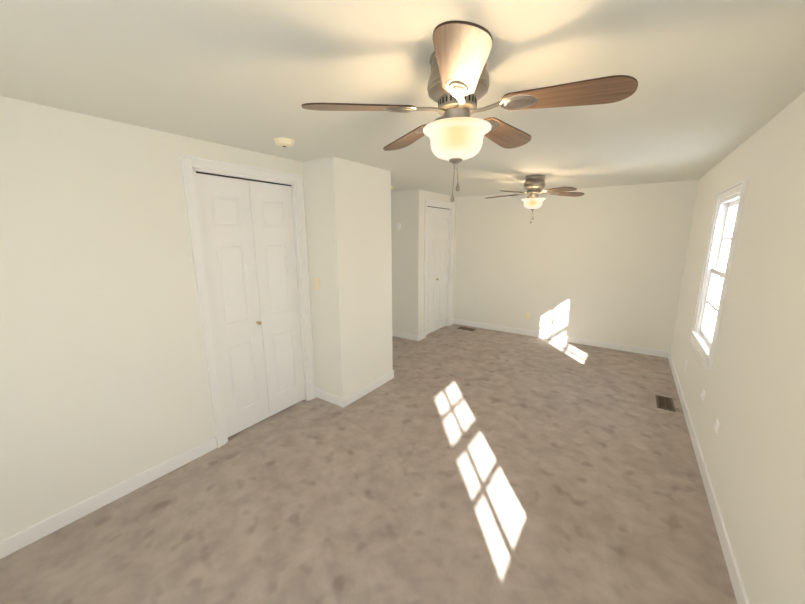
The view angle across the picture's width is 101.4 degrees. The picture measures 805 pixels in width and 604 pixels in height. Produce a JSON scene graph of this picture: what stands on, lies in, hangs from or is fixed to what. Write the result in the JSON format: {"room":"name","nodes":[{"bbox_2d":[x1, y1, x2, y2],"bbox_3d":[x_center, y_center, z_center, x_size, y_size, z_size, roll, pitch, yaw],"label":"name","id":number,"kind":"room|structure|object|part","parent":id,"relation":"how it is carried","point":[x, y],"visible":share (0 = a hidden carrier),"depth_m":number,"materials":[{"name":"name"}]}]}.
{"room":"empty bedroom","nodes":[
{"label":"empty bedroom","id":0,"kind":"room"},
{"bbox_2d":[0,96,315,540],"bbox_3d":[-1.507,0.016,2.454,0.120,2.300,3.360,8,14,34],"label":"wall","id":1,"kind":"structure","parent":0,"point":[104,382],"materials":[{"name":"white paint"}]},
{"bbox_2d":[0,437,216,558],"bbox_3d":[-1.901,1.236,1.989,0.013,0.095,1.520,8,14,34],"label":"baseboard","id":2,"kind":"structure","parent":1,"relation":"attached to","point":[29,535],"depth_m":2.02,"materials":[{"name":"white paint"}]},
{"bbox_2d":[180,154,315,447],"bbox_3d":[-1.237,0.000,2.831,0.144,2.180,0.990,8,14,34],"label":"door frame","id":3,"kind":"structure","parent":1,"relation":"attached to","point":[188,162],"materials":[{"name":"white paint"}]},
{"bbox_2d":[196,173,304,436],"bbox_3d":[-1.218,0.044,2.827,0.078,2.066,0.806,8,14,34],"label":"closet door","id":4,"kind":"structure","parent":1,"relation":"in","point":[248,232],"depth_m":2.77,"materials":[{"name":"white paint"}]},
{"bbox_2d":[303,156,392,397],"bbox_3d":[-0.510,-0.186,3.438,0.390,2.300,0.815,8,14,34],"label":"wall","id":5,"kind":"structure","parent":0,"point":[348,212],"depth_m":3.18,"materials":[{"name":"white paint"}]},
{"bbox_2d":[314,277,319,289],"bbox_3d":[-0.819,-0.176,3.141,0.072,0.117,0.018,8,14,34],"label":"light switch","id":6,"kind":"object","parent":5,"relation":"attached to","point":[317,282],"visible":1,"depth_m":3.14,"materials":[{"name":"beige plastic"}]},
{"bbox_2d":[316,388,343,406],"bbox_3d":[-0.736,0.963,3.318,0.403,0.095,0.013,8,14,34],"label":"baseboard","id":7,"kind":"structure","parent":5,"relation":"attached to","point":[330,398],"depth_m":3.31,"materials":[{"name":"white paint"}]},
{"bbox_2d":[343,370,393,407],"bbox_3d":[-0.341,0.916,3.545,0.013,0.095,0.841,8,14,34],"label":"baseboard","id":8,"kind":"structure","parent":5,"relation":"attached to","point":[362,391],"depth_m":3.49,"materials":[{"name":"white paint"}]},
{"bbox_2d":[0,324,736,603],"bbox_3d":[0.133,1.066,3.290,4.730,0.100,6.218,8,14,34],"label":"floor","id":9,"kind":"structure","parent":0,"point":[452,464],"depth_m":2.05,"materials":[{"name":"carpet"}]},
{"bbox_2d":[457,326,475,330],"bbox_3d":[1.147,0.479,5.901,0.305,0.008,0.140,8,14,34],"label":"air vent register","id":10,"kind":"object","parent":9,"relation":"on","point":[466,328],"visible":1,"depth_m":5.91,"materials":[{"name":"brown metal"}]},
{"bbox_2d":[655,395,675,411],"bbox_3d":[2.617,1.005,3.286,0.140,0.008,0.305,8,14,34],"label":"air vent register","id":11,"kind":"object","parent":9,"relation":"on","point":[665,403],"visible":1,"depth_m":3.27,"materials":[{"name":"brown metal"}]},
{"bbox_2d":[391,190,411,333],"bbox_3d":[-0.272,-0.590,5.426,1.090,2.300,0.120,8,14,34],"label":"wall","id":12,"kind":"structure","parent":0,"point":[401,213],"depth_m":5.16,"materials":[{"name":"white paint"}]},
{"bbox_2d":[392,330,418,340],"bbox_3d":[-0.252,0.509,5.554,1.223,0.095,0.013,8,14,34],"label":"baseboard","id":13,"kind":"structure","parent":12,"relation":"attached to","point":[405,335],"depth_m":5.35,"materials":[{"name":"white paint"}]},
{"bbox_2d":[0,0,804,196],"bbox_3d":[0.126,-1.286,2.814,4.730,0.100,6.218,8,14,34],"label":"ceiling","id":14,"kind":"structure","parent":0,"point":[719,81],"depth_m":1.36,"materials":[{"name":"white paint"}]},
{"bbox_2d":[274,138,293,146],"bbox_3d":[-0.827,-1.111,2.305,0.135,0.036,0.135,8,14,34],"label":"smoke detector","id":15,"kind":"object","parent":14,"relation":"attached to","point":[284,142],"visible":1,"depth_m":2.26,"materials":[{"name":"beige plastic"}]},
{"bbox_2d":[301,20,637,201],"bbox_3d":[0.245,-0.661,1.292,1.098,0.522,1.100,8,14,34],"label":"ceiling fan","id":16,"kind":"object","parent":14,"relation":"hanging from","point":[457,90],"visible":1,"depth_m":1.16,"materials":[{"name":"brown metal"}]},
{"bbox_3d":[0.211,-0.620,1.296,0.263,0.112,0.263,8,14,34],"label":"lamp shade","id":17,"kind":"part","parent":16,"relation":"part of","materials":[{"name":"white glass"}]},
{"bbox_2d":[485,175,584,222],"bbox_3d":[1.470,-1.178,3.828,1.065,0.522,1.111,8,14,34],"label":"ceiling fan","id":18,"kind":"object","parent":14,"relation":"hanging from","point":[534,185],"visible":1,"depth_m":3.72,"materials":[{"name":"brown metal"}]},
{"bbox_3d":[1.508,-1.133,3.810,0.263,0.112,0.263,8,14,34],"label":"lamp shade","id":19,"kind":"part","parent":18,"relation":"part of","materials":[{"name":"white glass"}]},
{"bbox_2d":[412,189,456,334],"bbox_3d":[0.554,-0.619,5.558,0.120,2.300,1.278,8,14,34],"label":"wall","id":20,"kind":"structure","parent":0,"point":[419,196],"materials":[{"name":"white paint"}]},
{"bbox_2d":[418,333,423,340],"bbox_3d":[0.291,0.563,5.281,0.013,0.095,0.168,8,14,34],"label":"baseboard","id":21,"kind":"structure","parent":20,"relation":"attached to","point":[420,336],"depth_m":5.28,"materials":[{"name":"white paint"}]},
{"bbox_2d":[426,207,448,334],"bbox_3d":[0.592,-0.517,5.572,0.078,2.066,0.806,8,14,34],"label":"closet door","id":22,"kind":"structure","parent":20,"relation":"in","point":[437,259],"depth_m":5.57,"materials":[{"name":"white paint"}]},
{"bbox_2d":[423,199,454,338],"bbox_3d":[0.573,-0.561,5.576,0.144,2.180,0.990,8,14,34],"label":"door frame","id":23,"kind":"structure","parent":20,"relation":"attached to","point":[438,203],"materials":[{"name":"white paint"}]},
{"bbox_2d":[454,180,697,350],"bbox_3d":[1.980,-0.597,5.430,4.420,2.300,0.120,8,14,34],"label":"wall","id":24,"kind":"structure","parent":0,"point":[605,264],"depth_m":4.90,"materials":[{"name":"white paint"}]},
{"bbox_2d":[525,313,529,319],"bbox_3d":[2.070,0.234,5.458,0.072,0.117,0.008,8,14,34],"label":"outlet","id":25,"kind":"object","parent":24,"relation":"attached to","point":[527,316],"visible":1,"depth_m":5.46,"materials":[{"name":"beige plastic"}]},
{"bbox_2d":[454,319,669,357],"bbox_3d":[2.292,0.541,5.362,3.220,0.095,0.013,8,14,34],"label":"baseboard","id":26,"kind":"structure","parent":24,"relation":"attached to","point":[633,349],"depth_m":5.14,"materials":[{"name":"white paint"}]},
{"bbox_2d":[670,92,804,603],"bbox_3d":[2.357,0.038,2.292,0.180,2.300,4.978,8,14,34],"label":"wall","id":27,"kind":"structure","parent":0,"point":[753,449],"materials":[{"name":"white paint"}]},
{"bbox_2d":[668,352,748,603],"bbox_3d":[1.930,1.210,2.063,0.013,0.095,5.978,8,14,34],"label":"baseboard","id":28,"kind":"structure","parent":27,"relation":"attached to","point":[735,577],"depth_m":1.94,"materials":[{"name":"white paint"}]},
{"bbox_2d":[714,419,719,433],"bbox_3d":[2.029,0.805,2.134,0.017,0.072,0.072,8,14,34],"label":"outlet","id":29,"kind":"object","parent":27,"relation":"attached to","point":[717,425],"visible":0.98,"depth_m":2.12,"materials":[{"name":"white plastic"}]},
{"bbox_2d":[690,180,747,371],"bbox_3d":[2.595,-0.208,2.620,0.214,1.350,0.880,8,14,34],"label":"window","id":30,"kind":"structure","parent":27,"relation":"in","point":[723,232],"depth_m":2.83,"materials":[{"name":"white paint"}]}
]}

